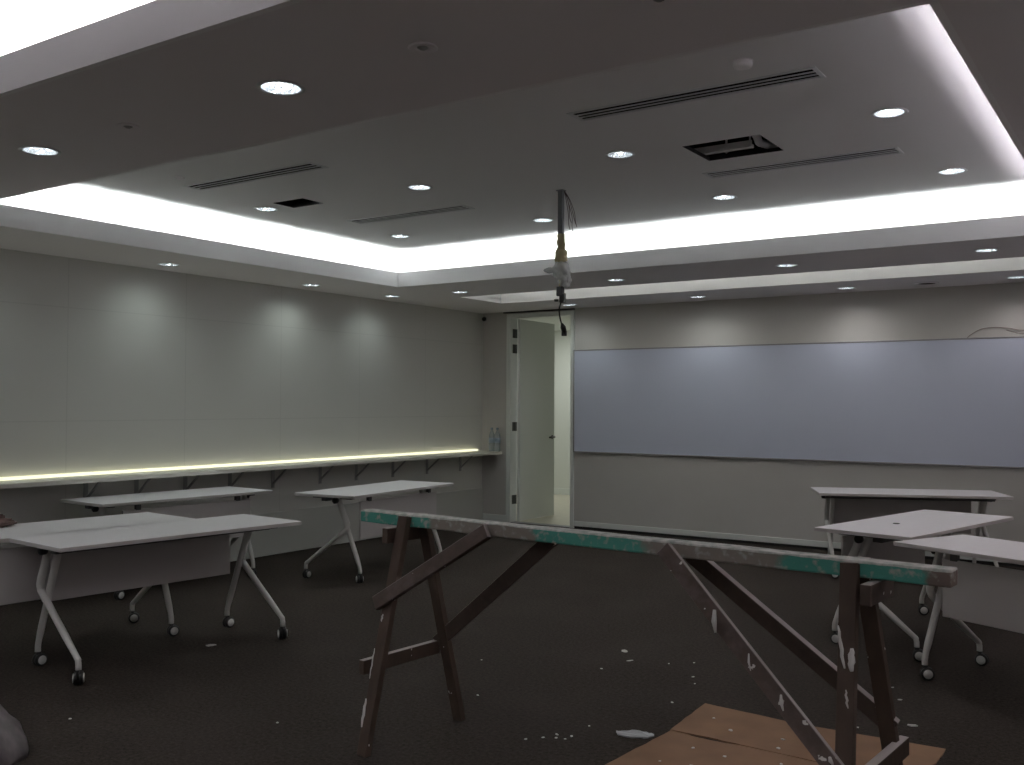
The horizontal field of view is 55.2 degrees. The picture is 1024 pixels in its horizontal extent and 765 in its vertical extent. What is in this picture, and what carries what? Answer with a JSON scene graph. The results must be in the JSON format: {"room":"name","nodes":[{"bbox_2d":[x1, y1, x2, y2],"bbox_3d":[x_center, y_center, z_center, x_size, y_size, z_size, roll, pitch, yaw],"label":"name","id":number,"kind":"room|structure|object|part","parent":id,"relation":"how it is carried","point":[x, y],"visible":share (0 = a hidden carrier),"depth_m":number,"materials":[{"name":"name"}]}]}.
{"room":"conference room","nodes":[
{"label":"conference room","id":0,"kind":"room"},
{"bbox_2d":[0,0,153,55],"bbox_3d":[-2.972,-1.438,1.721,6.342,0.020,5.005,-1,-2,34],"label":"ceiling","id":1,"kind":"structure","parent":0,"point":[23,23],"depth_m":3.69,"materials":[{"name":"white paint"}]},
{"bbox_2d":[0,248,482,543],"bbox_3d":[-4.100,0.283,6.879,0.100,2.613,13.420,-1,-2,34],"label":"wall","id":2,"kind":"structure","parent":0,"point":[104,366],"depth_m":8.89,"materials":[{"name":"white paint"}]},
{"bbox_2d":[0,488,482,561],"bbox_3d":[-4.061,1.386,6.813,0.022,0.405,13.200,-1,-2,34],"label":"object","id":3,"kind":"structure","parent":2,"relation":"attached to","point":[319,525],"depth_m":9.91,"materials":[{"name":"grey paint"}]},
{"bbox_2d":[0,451,501,496],"bbox_3d":[-3.745,0.839,7.035,0.305,0.232,12.499,-1,-2,34],"label":"wall shelf","id":4,"kind":"object","parent":2,"relation":"attached to","point":[85,480],"visible":0.88,"depth_m":8.71,"materials":[{"name":"white laminate"}]},
{"bbox_2d":[0,449,477,480],"bbox_3d":[-3.860,0.710,7.092,0.046,0.026,12.260,-1,-2,34],"label":"light","id":5,"kind":"object","parent":4,"relation":"on","point":[466,450],"visible":0.99,"depth_m":8.76,"materials":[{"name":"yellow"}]},
{"bbox_2d":[494,428,500,442],"bbox_3d":[-0.181,0.704,12.097,0.078,0.292,0.077,-1,-2,34],"label":"water bottle","id":6,"kind":"object","parent":4,"relation":"on","point":[496,440],"visible":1,"depth_m":12.07,"materials":[{"name":"white"}]},
{"bbox_2d":[0,492,1023,764],"bbox_3d":[-0.371,1.650,6.486,10.100,0.100,17.000,-1,-2,34],"label":"floor","id":7,"kind":"structure","parent":0,"point":[148,695],"depth_m":5.44,"materials":[{"name":"carpet"}]},
{"bbox_2d":[0,704,28,764],"bbox_3d":[-2.349,1.398,3.974,0.722,0.274,0.693,1,-1,-13],"label":"plastic sack","id":8,"kind":"object","parent":7,"relation":"on","point":[14,748],"visible":1,"depth_m":3.99,"materials":[{"name":"grey plastic"}]},
{"bbox_2d":[0,512,194,635],"bbox_3d":[-2.711,1.213,5.815,0.618,0.720,1.533,-1,-2,39],"label":"table","id":9,"kind":"object","parent":7,"relation":"on","point":[19,566],"visible":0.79,"depth_m":5.54,"materials":[{"name":"laminate"}]},
{"bbox_2d":[0,514,16,527],"bbox_3d":[-3.073,0.808,5.795,0.300,0.092,0.201,0,-1,-1],"label":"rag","id":10,"kind":"object","parent":9,"relation":"on","point":[4,522],"visible":1,"depth_m":5.76,"materials":[{"name":"fabric"}]},
{"bbox_3d":[-2.519,1.068,5.662,0.016,0.305,1.150,-1,-2,39],"label":"modesty panel","id":11,"kind":"part","parent":9,"relation":"part of","materials":[{"name":"grey laminate"}]},
{"bbox_3d":[-2.341,1.198,6.349,0.464,0.618,0.042,-1,-2,39],"label":"leg","id":12,"kind":"part","parent":9,"relation":"part of","materials":[{"name":"white paint"}]},
{"bbox_3d":[-2.216,1.196,6.197,0.267,0.618,0.040,-1,-2,39],"label":"leg","id":13,"kind":"part","parent":9,"relation":"part of","materials":[{"name":"white paint"}]},
{"bbox_2d":[9,514,301,684],"bbox_3d":[-2.034,1.215,5.727,0.606,0.720,1.533,-1,-2,39],"label":"table","id":14,"kind":"object","parent":7,"relation":"on","point":[104,560],"visible":1,"depth_m":5.74,"materials":[{"name":"laminate"}]},
{"bbox_3d":[-2.509,0.897,5.240,0.049,0.050,0.038,-1,-2,39],"label":"pivot knob","id":15,"kind":"part","parent":14,"relation":"part of","materials":[{"name":"black plastic"}]},
{"bbox_3d":[-2.525,1.175,5.343,0.267,0.618,0.040,-1,-2,39],"label":"leg","id":16,"kind":"part","parent":14,"relation":"part of","materials":[{"name":"white paint"}]},
{"bbox_3d":[-2.399,1.172,5.191,0.464,0.618,0.042,-1,-2,39],"label":"leg","id":17,"kind":"part","parent":14,"relation":"part of","materials":[{"name":"white paint"}]},
{"bbox_3d":[-2.200,1.075,5.908,0.016,0.305,1.165,-1,-2,39],"label":"modesty panel","id":18,"kind":"part","parent":14,"relation":"part of","materials":[{"name":"grey laminate"}]},
{"bbox_3d":[-1.987,0.899,5.697,0.060,0.038,1.370,-1,-2,39],"label":"cross rail","id":19,"kind":"part","parent":14,"relation":"part of","materials":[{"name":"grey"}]},
{"bbox_3d":[-1.754,1.200,6.286,0.267,0.618,0.040,-1,-2,39],"label":"leg","id":20,"kind":"part","parent":14,"relation":"part of","materials":[{"name":"white paint"}]},
{"bbox_3d":[-1.581,1.198,6.193,0.464,0.618,0.042,-1,-2,39],"label":"leg","id":21,"kind":"part","parent":14,"relation":"part of","materials":[{"name":"white paint"}]},
{"bbox_2d":[60,486,272,599],"bbox_3d":[-2.738,1.258,7.867,0.626,0.720,1.533,-1,-2,38],"label":"table","id":22,"kind":"object","parent":7,"relation":"on","point":[99,504],"visible":0.43,"depth_m":7.77,"materials":[{"name":"laminate"}]},
{"bbox_3d":[-3.100,0.938,7.290,0.049,0.050,0.038,-1,-2,38],"label":"pivot knob","id":23,"kind":"part","parent":22,"relation":"part of","materials":[{"name":"black plastic"}]},
{"bbox_3d":[-3.169,1.216,7.382,0.464,0.618,0.042,-1,-2,38],"label":"leg","id":24,"kind":"part","parent":22,"relation":"part of","materials":[{"name":"white paint"}]},
{"bbox_3d":[-2.775,0.943,7.903,0.060,0.038,1.370,-1,-2,38],"label":"cross rail","id":25,"kind":"part","parent":22,"relation":"part of","materials":[{"name":"grey metal"}]},
{"bbox_3d":[-2.538,1.113,7.716,0.016,0.305,1.150,-1,-2,38],"label":"modesty panel","id":26,"kind":"part","parent":22,"relation":"part of","materials":[{"name":"grey"}]},
{"bbox_3d":[-2.381,1.242,8.408,0.464,0.618,0.042,-1,-2,38],"label":"leg","id":27,"kind":"part","parent":22,"relation":"part of","materials":[{"name":"white paint"}]},
{"bbox_3d":[-2.251,1.240,8.261,0.267,0.618,0.040,-1,-2,38],"label":"leg","id":28,"kind":"part","parent":22,"relation":"part of","materials":[{"name":"white paint"}]},
{"bbox_2d":[295,480,453,582],"bbox_3d":[-1.172,1.282,8.605,0.618,0.720,1.533,0,-1,28],"label":"table","id":29,"kind":"object","parent":7,"relation":"on","point":[422,502],"visible":0.67,"depth_m":8.27,"materials":[{"name":"laminate"}]},
{"bbox_3d":[-1.217,0.967,8.636,0.060,0.038,1.370,0,-1,28],"label":"cross rail","id":30,"kind":"part","parent":29,"relation":"part of","materials":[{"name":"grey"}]},
{"bbox_3d":[-1.521,1.239,8.058,0.464,0.618,0.042,0,-1,28],"label":"leg","id":31,"kind":"part","parent":29,"relation":"part of","materials":[{"name":"white paint"}]},
{"bbox_3d":[-1.437,0.962,7.979,0.049,0.050,0.038,0,-1,28],"label":"pivot knob","id":32,"kind":"part","parent":29,"relation":"part of","materials":[{"name":"black plastic"}]},
{"bbox_3d":[-1.333,1.239,8.001,0.267,0.618,0.040,0,-1,28],"label":"leg","id":33,"kind":"part","parent":29,"relation":"part of","materials":[{"name":"white paint"}]},
{"bbox_3d":[-0.971,1.138,8.501,0.016,0.305,1.150,0,-1,28],"label":"modesty panel","id":34,"kind":"part","parent":29,"relation":"part of","materials":[{"name":"grey laminate"}]},
{"bbox_3d":[-0.760,1.265,9.076,0.267,0.618,0.040,0,-1,28],"label":"leg","id":35,"kind":"part","parent":29,"relation":"part of","materials":[{"name":"white paint"}]},
{"bbox_2d":[616,730,653,738],"bbox_3d":[0.542,1.551,4.327,0.170,0.009,0.100,0,-1,14],"label":"scrap","id":36,"kind":"object","parent":7,"relation":"on","point":[630,733],"visible":1,"depth_m":4.32,"materials":[{"name":"grey paper"}]},
{"bbox_2d":[357,508,956,764],"bbox_3d":[0.325,1.054,3.712,2.543,0.976,0.630,-1,-2,38],"label":"sawhorse","id":37,"kind":"object","parent":7,"relation":"on","point":[864,582],"visible":1,"depth_m":3.37,"materials":[{"name":"paint"}]},
{"bbox_3d":[-0.541,1.063,4.170,0.055,0.970,0.277,-1,-2,36],"label":"leg","id":38,"kind":"part","parent":37,"relation":"part of","materials":[{"name":"brown wood"}]},
{"bbox_3d":[-0.321,1.070,4.448,0.055,0.970,0.277,-1,-2,41],"label":"leg","id":39,"kind":"part","parent":37,"relation":"part of","materials":[{"name":"brown wood"}]},
{"bbox_3d":[1.005,1.044,2.949,0.059,0.972,0.292,0,-1,25],"label":"leg","id":40,"kind":"part","parent":37,"relation":"part of","materials":[{"name":"brown wood"}]},
{"bbox_3d":[1.225,1.051,3.227,0.292,0.972,0.059,1,-2,-38],"label":"leg","id":41,"kind":"part","parent":37,"relation":"part of","materials":[{"name":"brown wood"}]},
{"bbox_2d":[605,703,945,764],"bbox_3d":[0.887,1.542,3.728,1.103,0.006,1.795,-1,-2,34],"label":"cardboard sheet","id":42,"kind":"object","parent":7,"relation":"on","point":[754,739],"visible":0.92,"depth_m":4.18,"materials":[{"name":"brown cardboard"}]},
{"bbox_2d":[810,487,1013,578],"bbox_3d":[3.404,1.301,8.439,1.533,0.720,0.616,0,-1,10],"label":"table","id":43,"kind":"object","parent":7,"relation":"on","point":[844,504],"visible":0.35,"depth_m":8.59,"materials":[{"name":"laminate"}]},
{"bbox_3d":[2.758,1.270,8.502,0.042,0.618,0.464,0,-1,10],"label":"leg","id":44,"kind":"part","parent":43,"relation":"part of","materials":[{"name":"white paint"}]},
{"bbox_3d":[2.829,1.275,8.685,0.040,0.618,0.267,0,-1,10],"label":"leg","id":45,"kind":"part","parent":43,"relation":"part of","materials":[{"name":"white paint"}]},
{"bbox_3d":[3.445,1.163,8.666,1.150,0.305,0.016,0,-1,10],"label":"modesty panel","id":46,"kind":"part","parent":43,"relation":"part of","materials":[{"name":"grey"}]},
{"bbox_3d":[3.397,0.985,8.394,1.370,0.038,0.060,0,-1,10],"label":"cross rail","id":47,"kind":"part","parent":43,"relation":"part of","materials":[{"name":"grey metal"}]},
{"bbox_3d":[4.029,1.276,8.473,0.040,0.618,0.267,0,-1,10],"label":"leg","id":48,"kind":"part","parent":43,"relation":"part of","materials":[{"name":"white paint"}]},
{"bbox_3d":[4.033,1.272,8.277,0.042,0.618,0.464,0,-1,10],"label":"leg","id":49,"kind":"part","parent":43,"relation":"part of","materials":[{"name":"white paint"}]},
{"bbox_2d":[814,509,1012,661],"bbox_3d":[2.606,1.249,6.250,1.533,0.720,0.627,1,-2,-43],"label":"table","id":50,"kind":"object","parent":7,"relation":"on","point":[874,538],"visible":0.64,"depth_m":6.07,"materials":[{"name":"laminate"}]},
{"bbox_3d":[2.063,1.211,5.939,0.040,0.618,0.267,1,-2,-43],"label":"leg","id":51,"kind":"part","parent":50,"relation":"part of","materials":[{"name":"white paint"}]},
{"bbox_3d":[2.065,0.932,5.835,0.038,0.050,0.049,1,-2,-43],"label":"pivot knob","id":52,"kind":"part","parent":50,"relation":"part of","materials":[{"name":"black plastic"}]},
{"bbox_3d":[2.447,1.110,6.422,1.150,0.305,0.016,1,-2,-43],"label":"modesty panel","id":53,"kind":"part","parent":50,"relation":"part of","materials":[{"name":"grey"}]},
{"bbox_3d":[2.168,1.208,5.773,0.042,0.618,0.464,1,-2,-43],"label":"leg","id":54,"kind":"part","parent":50,"relation":"part of","materials":[{"name":"white paint"}]},
{"bbox_3d":[2.641,0.934,6.222,1.370,0.038,0.060,1,-2,-43],"label":"cross rail","id":55,"kind":"part","parent":50,"relation":"part of","materials":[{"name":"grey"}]},
{"bbox_3d":[2.947,1.234,6.776,0.040,0.618,0.267,1,-2,-43],"label":"leg","id":56,"kind":"part","parent":50,"relation":"part of","materials":[{"name":"white paint"}]},
{"bbox_2d":[893,535,1023,680],"bbox_3d":[2.737,1.219,4.842,0.622,0.720,1.533,1,-1,-30],"label":"table","id":57,"kind":"object","parent":7,"relation":"on","point":[987,595],"visible":0.98,"depth_m":5.05,"materials":[{"name":"laminate"}]},
{"bbox_3d":[2.304,1.198,5.294,0.267,0.618,0.040,1,-1,-30],"label":"leg","id":58,"kind":"part","parent":57,"relation":"part of","materials":[{"name":"white paint"}]},
{"bbox_3d":[2.451,1.202,5.424,0.464,0.618,0.042,1,-1,-30],"label":"leg","id":59,"kind":"part","parent":57,"relation":"part of","materials":[{"name":"white paint"}]},
{"bbox_3d":[2.554,1.073,4.705,0.016,0.305,1.095,1,-1,-30],"label":"modesty panel","id":60,"kind":"part","parent":57,"relation":"part of","materials":[{"name":"grey"}]},
{"bbox_2d":[0,0,1023,313],"bbox_3d":[-0.660,-1.047,4.577,8.200,0.020,13.200,-1,-2,34],"label":"ceiling","id":61,"kind":"structure","parent":0,"point":[196,95],"depth_m":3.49,"materials":[{"name":"white paint"}]},
{"bbox_2d":[18,145,60,155],"bbox_3d":[-2.128,-1.096,4.423,0.176,0.110,0.176,-1,-2,34],"label":"recessed light","id":62,"kind":"object","parent":61,"relation":"in","point":[30,149],"visible":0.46,"depth_m":4.47,"materials":[{"name":"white glass"}]},
{"bbox_2d":[116,123,139,129],"bbox_3d":[-1.576,-1.064,4.025,0.096,0.040,0.096,-1,-2,34],"label":"sprinkler head","id":63,"kind":"object","parent":61,"relation":"attached to","point":[125,126],"visible":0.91,"depth_m":4.01},
{"bbox_2d":[0,0,305,97],"bbox_3d":[-2.973,-1.181,1.715,5.752,0.140,4.415,-1,-2,34],"label":"trim","id":64,"kind":"structure","parent":61,"relation":"attached to","point":[154,24],"depth_m":3.20,"materials":[{"name":"white paint"}]},
{"bbox_2d":[158,263,179,266],"bbox_3d":[-2.819,-1.020,8.062,0.176,0.110,0.176,-1,-2,34],"label":"recessed light","id":65,"kind":"object","parent":61,"relation":"in","point":[160,264],"visible":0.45,"depth_m":8.10,"materials":[{"name":"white glass"}]},
{"bbox_2d":[182,162,328,190],"bbox_3d":[-1.669,-1.366,6.304,1.200,0.099,0.160,-1,-2,34],"label":"air slot","id":66,"kind":"object","parent":61,"relation":"attached to","point":[307,166],"visible":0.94,"depth_m":6.30,"materials":[{"name":"white"}]},
{"bbox_2d":[254,207,277,211],"bbox_3d":[-1.840,-1.348,7.337,0.176,0.110,0.176,-1,-2,34],"label":"recessed light","id":67,"kind":"object","parent":61,"relation":"in","point":[263,209],"visible":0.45,"depth_m":7.39,"materials":[{"name":"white glass"}]},
{"bbox_2d":[256,80,305,95],"bbox_3d":[-0.830,-1.109,3.522,0.176,0.110,0.176,-1,-2,34],"label":"recessed light","id":68,"kind":"object","parent":61,"relation":"in","point":[272,87],"visible":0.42,"depth_m":3.57,"materials":[{"name":"white"}]},
{"bbox_2d":[274,198,322,207],"bbox_3d":[-1.554,-1.463,7.128,1.050,0.320,0.950,-1,-2,34],"label":"ceiling hatch","id":69,"kind":"object","parent":61,"relation":"attached to","point":[301,202],"depth_m":7.28,"materials":[{"name":"black"}]},
{"bbox_2d":[302,284,319,286],"bbox_3d":[-1.929,-0.986,9.415,0.176,0.110,0.176,-1,-2,34],"label":"recessed light","id":70,"kind":"object","parent":61,"relation":"in","point":[310,285],"visible":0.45,"depth_m":9.44,"materials":[{"name":"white glass"}]},
{"bbox_2d":[390,234,409,237],"bbox_3d":[-0.971,-1.318,8.499,0.176,0.110,0.176,-1,-2,34],"label":"recessed light","id":71,"kind":"object","parent":61,"relation":"in","point":[395,235],"visible":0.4,"depth_m":8.55,"materials":[{"name":"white glass"}]},
{"bbox_2d":[347,205,474,223],"bbox_3d":[-0.795,-1.335,7.535,1.150,0.099,0.160,-1,-2,34],"label":"air slot","id":72,"kind":"object","parent":61,"relation":"attached to","point":[457,207],"visible":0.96,"depth_m":7.53,"materials":[{"name":"white"}]},
{"bbox_2d":[407,184,432,190],"bbox_3d":[-0.619,-1.359,6.572,0.176,0.110,0.176,-1,-2,34],"label":"recessed light","id":73,"kind":"object","parent":61,"relation":"in","point":[418,187],"visible":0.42,"depth_m":6.62,"materials":[{"name":"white glass"}]},
{"bbox_2d":[408,42,437,53],"bbox_3d":[-0.284,-1.077,3.116,0.096,0.040,0.096,-1,-2,34],"label":"sprinkler head","id":74,"kind":"object","parent":61,"relation":"attached to","point":[417,47],"visible":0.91,"depth_m":3.11},
{"bbox_2d":[452,291,468,292],"bbox_3d":[-0.525,-0.968,9.939,0.176,0.110,0.176,-1,-2,34],"label":"recessed light","id":75,"kind":"object","parent":61,"relation":"in","point":[452,291],"visible":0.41,"depth_m":9.94,"materials":[{"name":"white glass"}]},
{"bbox_2d":[0,0,1023,286],"bbox_3d":[0.033,-1.069,6.164,5.752,0.140,4.405,-1,-2,34],"label":"trim","id":76,"kind":"structure","parent":61,"relation":"attached to","point":[10,216],"depth_m":7.27,"materials":[{"name":"white paint"}]},
{"bbox_2d":[0,193,1023,272],"bbox_3d":[0.033,-1.178,6.166,6.382,0.317,5.035,-1,-2,34],"label":"lighting","id":77,"kind":"structure","parent":61,"relation":"attached to","point":[1006,207],"depth_m":7.92,"materials":[{"name":"white paint"}]},
{"bbox_2d":[532,218,553,222],"bbox_3d":[0.245,-1.329,7.726,0.176,0.110,0.176,-1,-2,34],"label":"recessed light","id":78,"kind":"object","parent":61,"relation":"in","point":[539,220],"visible":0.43,"depth_m":7.78,"materials":[{"name":"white glass"}]},
{"bbox_2d":[543,189,576,335],"bbox_3d":[0.329,-0.809,6.636,0.215,0.990,0.131,1,-1,-17],"label":"pole","id":79,"kind":"object","parent":61,"relation":"hanging from","point":[560,270],"visible":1,"depth_m":6.62,"materials":[{"name":"metal"},{"name":"plastic"}]},
{"bbox_3d":[0.332,-1.139,6.645,0.052,0.330,0.052,-1,-2,34],"label":"post","id":80,"kind":"part","parent":79,"relation":"part of","materials":[{"name":"grey metal"}]},
{"bbox_2d":[606,279,624,281],"bbox_3d":[0.947,-0.983,8.921,0.176,0.110,0.176,-1,-2,34],"label":"recessed light","id":81,"kind":"object","parent":61,"relation":"in","point":[610,280],"visible":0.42,"depth_m":8.98,"materials":[{"name":"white glass"}]},
{"bbox_2d":[605,150,634,158],"bbox_3d":[0.626,-1.372,5.683,0.176,0.110,0.176,-1,-2,34],"label":"recessed light","id":82,"kind":"object","parent":61,"relation":"in","point":[620,154],"visible":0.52,"depth_m":5.74,"materials":[{"name":"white glass"}]},
{"bbox_2d":[642,0,675,6],"bbox_3d":[0.410,-1.082,2.732,0.096,0.040,0.096,-1,-2,34],"label":"sprinkler head","id":83,"kind":"object","parent":61,"relation":"attached to","point":[656,3],"visible":1,"depth_m":2.75},
{"bbox_2d":[566,66,825,121],"bbox_3d":[0.828,-1.391,4.606,1.240,0.099,0.160,-1,-2,34],"label":"air slot","id":84,"kind":"object","parent":61,"relation":"attached to","point":[810,72],"visible":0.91,"depth_m":4.58,"materials":[{"name":"white"}]},
{"bbox_2d":[690,296,705,297],"bbox_3d":[1.945,-0.948,10.274,0.176,0.110,0.176,-1,-2,34],"label":"recessed light","id":85,"kind":"object","parent":61,"relation":"in","point":[690,296],"visible":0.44,"depth_m":10.32,"materials":[{"name":"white glass"}]},
{"bbox_2d":[712,195,736,200],"bbox_3d":[1.482,-1.342,6.842,0.176,0.110,0.176,-1,-2,34],"label":"recessed light","id":86,"kind":"object","parent":61,"relation":"in","point":[717,197],"visible":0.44,"depth_m":6.89,"materials":[{"name":"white glass"}]},
{"bbox_2d":[682,135,782,160],"bbox_3d":[1.252,-1.558,5.548,1.190,0.470,1.130,-1,-2,34],"label":"ceiling hatch","id":87,"kind":"object","parent":61,"relation":"attached to","point":[756,150],"visible":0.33,"depth_m":5.82,"materials":[{"name":"black"}]},
{"bbox_2d":[694,140,753,154],"bbox_3d":[1.153,-1.369,5.792,0.560,0.040,0.040,-1,-2,34],"label":"channel","id":88,"kind":"object","parent":87,"relation":"attached to","point":[742,145],"visible":0.56,"depth_m":5.71,"materials":[{"name":"white metal"}]},
{"bbox_2d":[752,135,776,148],"bbox_3d":[1.566,-1.395,5.576,0.638,0.091,0.258,1,-1,-13],"label":"flexible duct","id":89,"kind":"object","parent":87,"relation":"in","point":[759,142],"visible":0.29,"depth_m":5.60,"materials":[{"name":"white metal"}]},
{"bbox_2d":[461,257,1023,303],"bbox_3d":[1.963,-1.096,9.034,5.780,0.337,1.090,-1,-2,34],"label":"trim","id":90,"kind":"structure","parent":61,"relation":"attached to","point":[1014,263],"depth_m":9.27,"materials":[{"name":"white paint"}]},
{"bbox_2d":[732,58,752,69],"bbox_3d":[0.975,-1.342,4.143,0.088,0.028,0.088,-1,-2,34],"label":"ceiling sensor","id":91,"kind":"object","parent":61,"relation":"attached to","point":[743,63],"visible":1,"depth_m":4.12,"materials":[{"name":"white paint"}]},
{"bbox_2d":[776,264,797,266],"bbox_3d":[2.225,-0.998,7.937,0.176,0.110,0.176,-1,-2,34],"label":"recessed light","id":92,"kind":"object","parent":61,"relation":"in","point":[779,265],"visible":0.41,"depth_m":7.97,"materials":[{"name":"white glass"}]},
{"bbox_2d":[702,147,903,178],"bbox_3d":[1.716,-1.359,5.876,1.170,0.099,0.160,-1,-2,34],"label":"air slot","id":93,"kind":"object","parent":61,"relation":"attached to","point":[885,151],"visible":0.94,"depth_m":5.86,"materials":[{"name":"white"}]},
{"bbox_2d":[836,287,854,289],"bbox_3d":[3.216,-0.960,9.440,0.176,0.110,0.176,-1,-2,34],"label":"recessed light","id":94,"kind":"object","parent":61,"relation":"in","point":[842,288],"visible":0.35,"depth_m":9.46,"materials":[{"name":"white glass"}]},
{"bbox_2d":[871,107,907,118],"bbox_3d":[1.865,-1.384,4.846,0.176,0.110,0.176,-1,-2,34],"label":"recessed light","id":95,"kind":"object","parent":61,"relation":"in","point":[892,112],"visible":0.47,"depth_m":4.89,"materials":[{"name":"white glass"}]},
{"bbox_2d":[914,281,938,285],"bbox_3d":[3.821,-0.911,9.030,0.216,0.014,0.216,-1,-2,34],"label":"ceiling vent","id":96,"kind":"object","parent":61,"relation":"in","point":[928,283],"visible":1,"depth_m":9.04,"materials":[{"name":"black metal"}]},
{"bbox_2d":[936,168,966,174],"bbox_3d":[2.713,-1.353,6.047,0.176,0.110,0.176,-1,-2,34],"label":"recessed light","id":97,"kind":"object","parent":61,"relation":"in","point":[949,171],"visible":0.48,"depth_m":6.09,"materials":[{"name":"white glass"}]},
{"bbox_2d":[973,248,999,252],"bbox_3d":[3.443,-1.010,7.114,0.176,0.110,0.176,-1,-2,34],"label":"recessed light","id":98,"kind":"object","parent":61,"relation":"in","point":[986,250],"visible":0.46,"depth_m":7.16,"materials":[{"name":"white glass"}]},
{"bbox_2d":[1006,276,1023,278],"bbox_3d":[4.426,-0.973,8.586,0.176,0.110,0.176,-1,-2,34],"label":"recessed light","id":99,"kind":"object","parent":61,"relation":"in","point":[1010,277],"visible":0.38,"depth_m":8.64,"materials":[{"name":"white glass"}]},
{"bbox_2d":[516,332,517,491],"bbox_3d":[-0.863,0.429,14.888,0.100,2.700,3.480,-1,-2,34],"label":"wall","id":100,"kind":"structure","parent":0,"point":[517,332],"depth_m":16.22,"materials":[{"name":"white paint"}]},
{"bbox_2d":[517,316,570,331],"bbox_3d":[1.174,-0.915,13.546,4.800,0.050,3.480,-1,-2,34],"label":"ceiling","id":101,"kind":"structure","parent":0,"point":[566,321],"depth_m":14.12,"materials":[{"name":"white paint"}]},
{"bbox_2d":[554,330,570,488],"bbox_3d":[2.170,0.447,15.000,4.800,2.700,0.100,-1,-2,34],"label":"wall","id":102,"kind":"structure","parent":0,"point":[562,343],"depth_m":15.86,"materials":[{"name":"white paint"}]},
{"bbox_2d":[554,488,569,494],"bbox_3d":[2.131,1.746,14.924,4.800,0.100,0.015,-1,-2,34],"label":"baseboard","id":103,"kind":"structure","parent":102,"relation":"attached to","point":[562,491],"depth_m":15.80,"materials":[{"name":"white"}]},
{"bbox_2d":[482,282,1023,542],"bbox_3d":[3.061,0.388,10.066,8.200,2.613,0.120,-1,-2,34],"label":"wall","id":104,"kind":"structure","parent":0,"point":[756,497],"depth_m":10.33,"materials":[{"name":"paint"}]},
{"bbox_2d":[483,513,505,521],"bbox_3d":[-0.218,1.680,12.168,0.348,0.088,0.014,-1,-2,34],"label":"baseboard","id":105,"kind":"structure","parent":104,"relation":"attached to","point":[492,517],"depth_m":12.16,"materials":[{"name":"white"}]},
{"bbox_2d":[503,308,574,313],"bbox_3d":[0.319,-0.865,11.859,1.010,0.016,0.030,-1,-2,34],"label":"trim","id":106,"kind":"structure","parent":104,"relation":"attached to","point":[568,308],"depth_m":11.84,"materials":[{"name":"black plastic"}]},
{"bbox_2d":[506,311,574,527],"bbox_3d":[0.601,0.446,12.226,0.965,2.565,0.981,-1,-2,34],"label":"door","id":107,"kind":"structure","parent":104,"relation":"in","point":[530,436],"depth_m":12.26,"materials":[{"name":"white wood"}]},
{"bbox_2d":[573,336,1023,468],"bbox_3d":[3.056,0.197,9.982,5.620,1.205,0.032,-1,-2,34],"label":"whiteboard","id":108,"kind":"object","parent":104,"relation":"attached to","point":[959,402],"visible":1,"depth_m":9.97,"materials":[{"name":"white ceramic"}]},
{"bbox_3d":[0.733,0.218,11.550,0.014,1.175,0.032,-1,-2,34],"label":"frame rail","id":109,"kind":"part","parent":108,"relation":"part of","materials":[{"name":"silver metal"}]},
{"bbox_3d":[3.059,-0.399,9.995,5.620,0.014,0.032,-1,-2,34],"label":"frame rail","id":110,"kind":"part","parent":108,"relation":"part of","materials":[{"name":"silver metal"}]},
{"bbox_3d":[3.053,0.791,9.969,5.620,0.016,0.032,-1,-2,34],"label":"frame rail","id":111,"kind":"part","parent":108,"relation":"part of","materials":[{"name":"silver metal"}]},
{"bbox_2d":[574,521,1023,566],"bbox_3d":[3.574,1.629,9.607,6.855,0.060,0.014,-1,-2,34],"label":"baseboard","id":112,"kind":"structure","parent":104,"relation":"attached to","point":[814,543],"depth_m":10.50,"materials":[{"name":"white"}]},
{"bbox_2d":[967,327,1023,337],"bbox_3d":[4.595,-0.468,8.957,0.803,0.093,0.024,-1,-2,34],"label":"loose cable","id":113,"kind":"object","parent":104,"relation":"attached to","point":[987,327],"visible":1,"depth_m":9.02,"materials":[{"name":"grey plastic"}]}
]}

